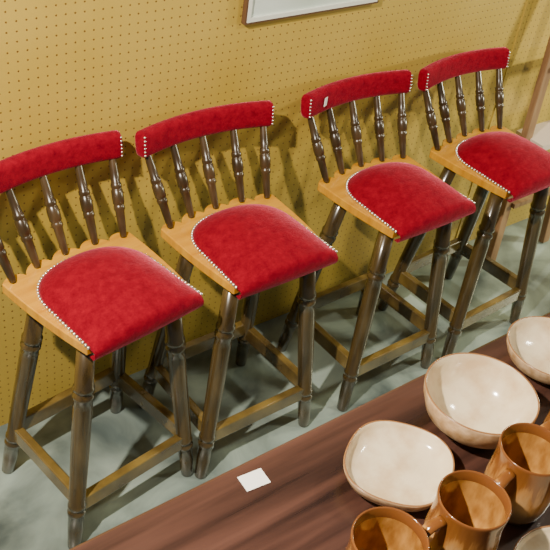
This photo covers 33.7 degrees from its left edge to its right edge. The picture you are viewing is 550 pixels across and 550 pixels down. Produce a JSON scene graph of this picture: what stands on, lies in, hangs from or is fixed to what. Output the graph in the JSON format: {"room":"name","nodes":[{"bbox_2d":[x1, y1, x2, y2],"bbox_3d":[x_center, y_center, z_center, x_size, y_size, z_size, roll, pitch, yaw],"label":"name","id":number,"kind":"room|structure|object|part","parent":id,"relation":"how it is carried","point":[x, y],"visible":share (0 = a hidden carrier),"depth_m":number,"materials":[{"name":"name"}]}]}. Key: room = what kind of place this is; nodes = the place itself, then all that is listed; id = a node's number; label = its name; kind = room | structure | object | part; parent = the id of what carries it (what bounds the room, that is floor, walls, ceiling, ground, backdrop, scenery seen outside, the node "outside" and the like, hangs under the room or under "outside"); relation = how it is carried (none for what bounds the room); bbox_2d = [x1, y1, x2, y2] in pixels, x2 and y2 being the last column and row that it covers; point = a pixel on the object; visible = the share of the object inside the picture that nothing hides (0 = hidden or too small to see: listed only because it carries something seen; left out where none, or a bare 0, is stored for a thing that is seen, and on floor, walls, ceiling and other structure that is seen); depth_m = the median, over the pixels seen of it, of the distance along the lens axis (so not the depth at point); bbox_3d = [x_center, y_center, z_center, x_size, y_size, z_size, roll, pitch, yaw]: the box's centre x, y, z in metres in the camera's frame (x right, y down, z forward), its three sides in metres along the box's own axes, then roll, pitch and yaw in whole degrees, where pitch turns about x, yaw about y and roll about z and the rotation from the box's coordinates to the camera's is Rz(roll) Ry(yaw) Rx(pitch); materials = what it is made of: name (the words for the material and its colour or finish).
{"room":"thrift shop","nodes":[
{"label":"thrift shop","id":0,"kind":"room"},
{"bbox_2d":[0,0,549,425],"bbox_3d":[0.200,-0.939,2.686,7.000,2.700,0.060,-20,46,-33],"label":"wall","id":1,"kind":"structure","parent":0,"point":[69,68],"depth_m":2.74,"materials":[{"name":"paint"}]},
{"bbox_2d":[241,0,377,24],"bbox_3d":[0.137,-0.927,2.564,0.512,0.388,0.019,-20,46,-33],"label":"framed picture","id":2,"kind":"object","parent":1,"relation":"attached to","point":[254,11],"visible":1,"depth_m":2.60,"materials":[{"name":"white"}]},
{"bbox_3d":[0.135,-0.929,2.566,0.476,0.352,0.010,-20,46,-33],"label":"panel","id":3,"kind":"part","parent":2,"relation":"part of","materials":[{"name":"white paper"}]},
{"bbox_2d":[455,0,531,238],"bbox_3d":[0.961,-1.190,3.182,0.025,2.700,0.004,-20,46,-33],"label":"trim","id":4,"kind":"structure","parent":1,"relation":"attached to","point":[528,3],"depth_m":3.47,"materials":[{"name":"paint"}]},
{"bbox_2d":[0,214,549,549],"bbox_3d":[1.127,1.140,2.432,7.000,0.050,3.850,-20,46,-33],"label":"floor","id":5,"kind":"structure","parent":0,"point":[33,511],"depth_m":3.03,"materials":[{"name":"paint"}]},
{"bbox_2d":[0,130,203,548],"bbox_3d":[-0.498,0.188,2.475,0.493,0.995,0.466,35,44,30],"label":"bar stool","id":6,"kind":"object","parent":5,"relation":"on","point":[100,297],"visible":1,"depth_m":2.34,"materials":[{"name":"red fabric"}]},
{"bbox_3d":[-0.693,0.315,2.505,0.159,0.708,0.056,11,37,2],"label":"leg","id":7,"kind":"part","parent":6,"relation":"part of","materials":[{"name":"brown wood"}]},
{"bbox_3d":[-0.586,-0.280,2.306,0.074,0.074,0.465,35,44,30],"label":"backrest rail","id":8,"kind":"part","parent":6,"relation":"part of","materials":[{"name":"red fabric"}]},
{"bbox_3d":[-0.506,0.451,2.365,0.056,0.706,0.134,12,37,4],"label":"leg","id":9,"kind":"part","parent":6,"relation":"part of","materials":[{"name":"brown wood"}]},
{"bbox_3d":[-0.465,0.199,2.708,0.056,0.708,0.159,1,38,-11],"label":"leg","id":10,"kind":"part","parent":6,"relation":"part of","materials":[{"name":"brown wood"}]},
{"bbox_2d":[39,246,203,360],"bbox_3d":[-0.410,0.029,2.286,0.333,0.098,0.341,35,44,30],"label":"seat cushion","id":11,"kind":"object","parent":6,"relation":"on","point":[99,300],"depth_m":2.22,"materials":[{"name":"red fabric"}]},
{"bbox_3d":[-0.272,0.331,2.574,0.134,0.706,0.056,-1,38,-13],"label":"leg","id":12,"kind":"part","parent":6,"relation":"part of","materials":[{"name":"brown wood"}]},
{"bbox_2d":[135,100,337,478],"bbox_3d":[-0.131,0.052,2.733,0.466,0.995,0.493,-20,46,-34],"label":"bar stool","id":13,"kind":"object","parent":5,"relation":"on","point":[249,247],"visible":0.98,"depth_m":2.58,"materials":[{"name":"brown wood"}]},
{"bbox_3d":[-0.331,0.166,2.781,0.159,0.708,0.056,15,37,8],"label":"leg","id":14,"kind":"part","parent":13,"relation":"part of","materials":[{"name":"brown wood"}]},
{"bbox_3d":[-0.199,-0.424,2.580,0.465,0.074,0.074,-20,46,-34],"label":"backrest rail","id":15,"kind":"part","parent":13,"relation":"part of","materials":[{"name":"red fabric"}]},
{"bbox_3d":[-0.170,0.312,2.622,0.056,0.706,0.134,16,37,10],"label":"leg","id":16,"kind":"part","parent":13,"relation":"part of","materials":[{"name":"brown wood"}]},
{"bbox_3d":[-0.075,0.070,2.962,0.056,0.708,0.159,5,37,-5],"label":"leg","id":17,"kind":"part","parent":13,"relation":"part of","materials":[{"name":"brown wood"}]},
{"bbox_2d":[193,204,337,299],"bbox_3d":[-0.050,-0.103,2.538,0.341,0.098,0.333,-20,46,-34],"label":"seat cushion","id":18,"kind":"object","parent":13,"relation":"on","point":[247,249],"depth_m":2.47,"materials":[{"name":"red fabric"}]},
{"bbox_3d":[0.093,0.214,2.807,0.134,0.706,0.056,4,37,-7],"label":"leg","id":19,"kind":"part","parent":13,"relation":"part of","materials":[{"name":"brown wood"}]},
{"bbox_2d":[69,312,549,549],"bbox_3d":[0.341,0.877,1.690,2.400,1.050,0.851,-20,46,-33],"label":"wooden table","id":20,"kind":"object","parent":5,"relation":"on","point":[309,502],"visible":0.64,"depth_m":1.44,"materials":[{"name":"brown wood"}]},
{"bbox_2d":[237,468,270,491],"bbox_3d":[-0.034,0.329,1.457,0.044,0.001,0.032,-15,43,-29],"label":"price card","id":21,"kind":"object","parent":20,"relation":"on","point":[257,478],"visible":1,"depth_m":1.46,"materials":[{"name":"white paper"}]},
{"bbox_2d":[345,507,429,549],"bbox_3d":[0.153,0.419,1.269,0.112,0.130,0.140,-3,38,-15],"label":"coffee mug","id":22,"kind":"object","parent":20,"relation":"on","point":[376,528],"visible":1,"depth_m":1.29,"materials":[{"name":"orange ceramic"}]},
{"bbox_2d":[343,420,454,511],"bbox_3d":[0.200,0.318,1.488,0.176,0.040,0.181,18,38,12],"label":"serving dish","id":23,"kind":"object","parent":20,"relation":"on","point":[402,466],"visible":0.93,"depth_m":1.50,"materials":[{"name":"beige ceramic"}]},
{"bbox_2d":[423,470,511,549],"bbox_3d":[0.275,0.382,1.345,0.112,0.130,0.140,24,39,19],"label":"coffee mug","id":24,"kind":"object","parent":20,"relation":"on","point":[470,510],"visible":0.84,"depth_m":1.35,"materials":[{"name":"orange ceramic"}]},
{"bbox_2d":[424,352,539,448],"bbox_3d":[0.351,0.235,1.591,0.200,0.088,0.200,-20,46,-33],"label":"ceramic bowl","id":25,"kind":"object","parent":20,"relation":"on","point":[471,398],"visible":0.94,"depth_m":1.63,"materials":[{"name":"beige ceramic"}]},
{"bbox_2d":[484,423,549,525],"bbox_3d":[0.382,0.321,1.449,0.141,0.130,0.112,-2,38,-14],"label":"coffee mug","id":26,"kind":"object","parent":20,"relation":"on","point":[520,461],"visible":0.72,"depth_m":1.43,"materials":[{"name":"orange ceramic"}]},
{"bbox_2d":[507,316,549,384],"bbox_3d":[0.532,0.158,1.759,0.180,0.055,0.180,-20,46,-33],"label":"ceramic bowl","id":27,"kind":"object","parent":20,"relation":"on","point":[528,338],"visible":1,"depth_m":1.79,"materials":[{"name":"beige ceramic"}]},
{"bbox_2d":[513,525,549,549],"bbox_3d":[0.447,0.465,1.355,0.200,0.030,0.200,-20,46,-33],"label":"ceramic bowl","id":28,"kind":"object","parent":20,"relation":"on","point":[538,538],"visible":1,"depth_m":1.41,"materials":[{"name":"beige ceramic"}]},
{"bbox_2d":[540,411,549,429],"bbox_3d":[0.491,0.273,1.535,0.152,0.130,0.112,-8,40,-22],"label":"coffee mug","id":29,"kind":"object","parent":20,"relation":"on","point":[546,423],"visible":0.11,"depth_m":1.50,"materials":[{"name":"orange ceramic"}]},
{"bbox_2d":[276,70,475,411],"bbox_3d":[0.326,-0.108,3.044,0.466,0.995,0.493,-21,46,-34],"label":"bar stool","id":30,"kind":"object","parent":5,"relation":"on","point":[398,196],"visible":1,"depth_m":2.90,"materials":[{"name":"brown wood"}]},
{"bbox_3d":[0.125,0.006,3.090,0.159,0.708,0.056,15,37,8],"label":"leg","id":31,"kind":"part","parent":30,"relation":"part of","materials":[{"name":"brown wood"}]},
{"bbox_3d":[0.256,-0.584,2.889,0.465,0.074,0.074,-21,46,-34],"label":"backrest rail","id":32,"kind":"part","parent":30,"relation":"part of","materials":[{"name":"red fabric"}]},
{"bbox_3d":[0.287,0.151,2.933,0.117,0.706,0.093,-21,46,-34],"label":"leg","id":33,"kind":"part","parent":30,"relation":"part of","materials":[{"name":"brown wood"}]},
{"bbox_3d":[0.379,-0.090,3.272,0.056,0.708,0.159,5,37,-6],"label":"leg","id":34,"kind":"part","parent":30,"relation":"part of","materials":[{"name":"brown wood"}]},
{"bbox_2d":[348,162,475,242],"bbox_3d":[0.406,-0.264,2.848,0.341,0.098,0.333,-21,46,-34],"label":"seat cushion","id":35,"kind":"object","parent":30,"relation":"on","point":[405,200],"depth_m":2.77,"materials":[{"name":"red fabric"}]},
{"bbox_3d":[0.549,0.053,3.119,0.134,0.706,0.056,3,37,-8],"label":"leg","id":36,"kind":"part","parent":30,"relation":"part of","materials":[{"name":"brown wood"}]},
{"bbox_2d":[377,47,549,356],"bbox_3d":[0.724,-0.250,3.317,0.466,0.995,0.493,-22,47,-35],"label":"bar stool","id":37,"kind":"object","parent":5,"relation":"on","point":[502,163],"visible":0.98,"depth_m":3.19,"materials":[{"name":"red fabric"}]},
{"bbox_3d":[0.524,-0.133,3.359,0.159,0.708,0.056,14,37,6],"label":"leg","id":38,"kind":"part","parent":37,"relation":"part of","materials":[{"name":"brown wood"}]},
{"bbox_3d":[0.649,-0.724,3.159,0.465,0.074,0.074,-22,47,-35],"label":"backrest rail","id":39,"kind":"part","parent":37,"relation":"part of","materials":[{"name":"red fabric"}]},
{"bbox_3d":[0.773,-0.233,3.546,0.056,0.708,0.159,4,37,-7],"label":"leg","id":40,"kind":"part","parent":37,"relation":"part of","materials":[{"name":"brown wood"}]},
{"bbox_3d":[0.691,0.011,3.205,0.056,0.706,0.134,15,37,8],"label":"leg","id":41,"kind":"part","parent":37,"relation":"part of","materials":[{"name":"brown wood"}]},
{"bbox_2d":[458,131,549,202],"bbox_3d":[0.806,-0.406,3.122,0.341,0.098,0.333,-22,47,-35],"label":"seat cushion","id":42,"kind":"object","parent":37,"relation":"on","point":[506,164],"depth_m":3.04,"materials":[{"name":"red fabric"}]},
{"bbox_3d":[0.947,-0.092,3.397,0.134,0.706,0.056,3,37,-9],"label":"leg","id":43,"kind":"part","parent":37,"relation":"part of","materials":[{"name":"brown wood"}]},
{"bbox_2d":[486,37,549,260],"bbox_3d":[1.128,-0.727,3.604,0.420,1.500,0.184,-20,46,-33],"label":"chair","id":44,"kind":"object","parent":5,"relation":"on","point":[539,134],"visible":0.56,"depth_m":3.66,"materials":[{"name":"brown wood"}]}
]}

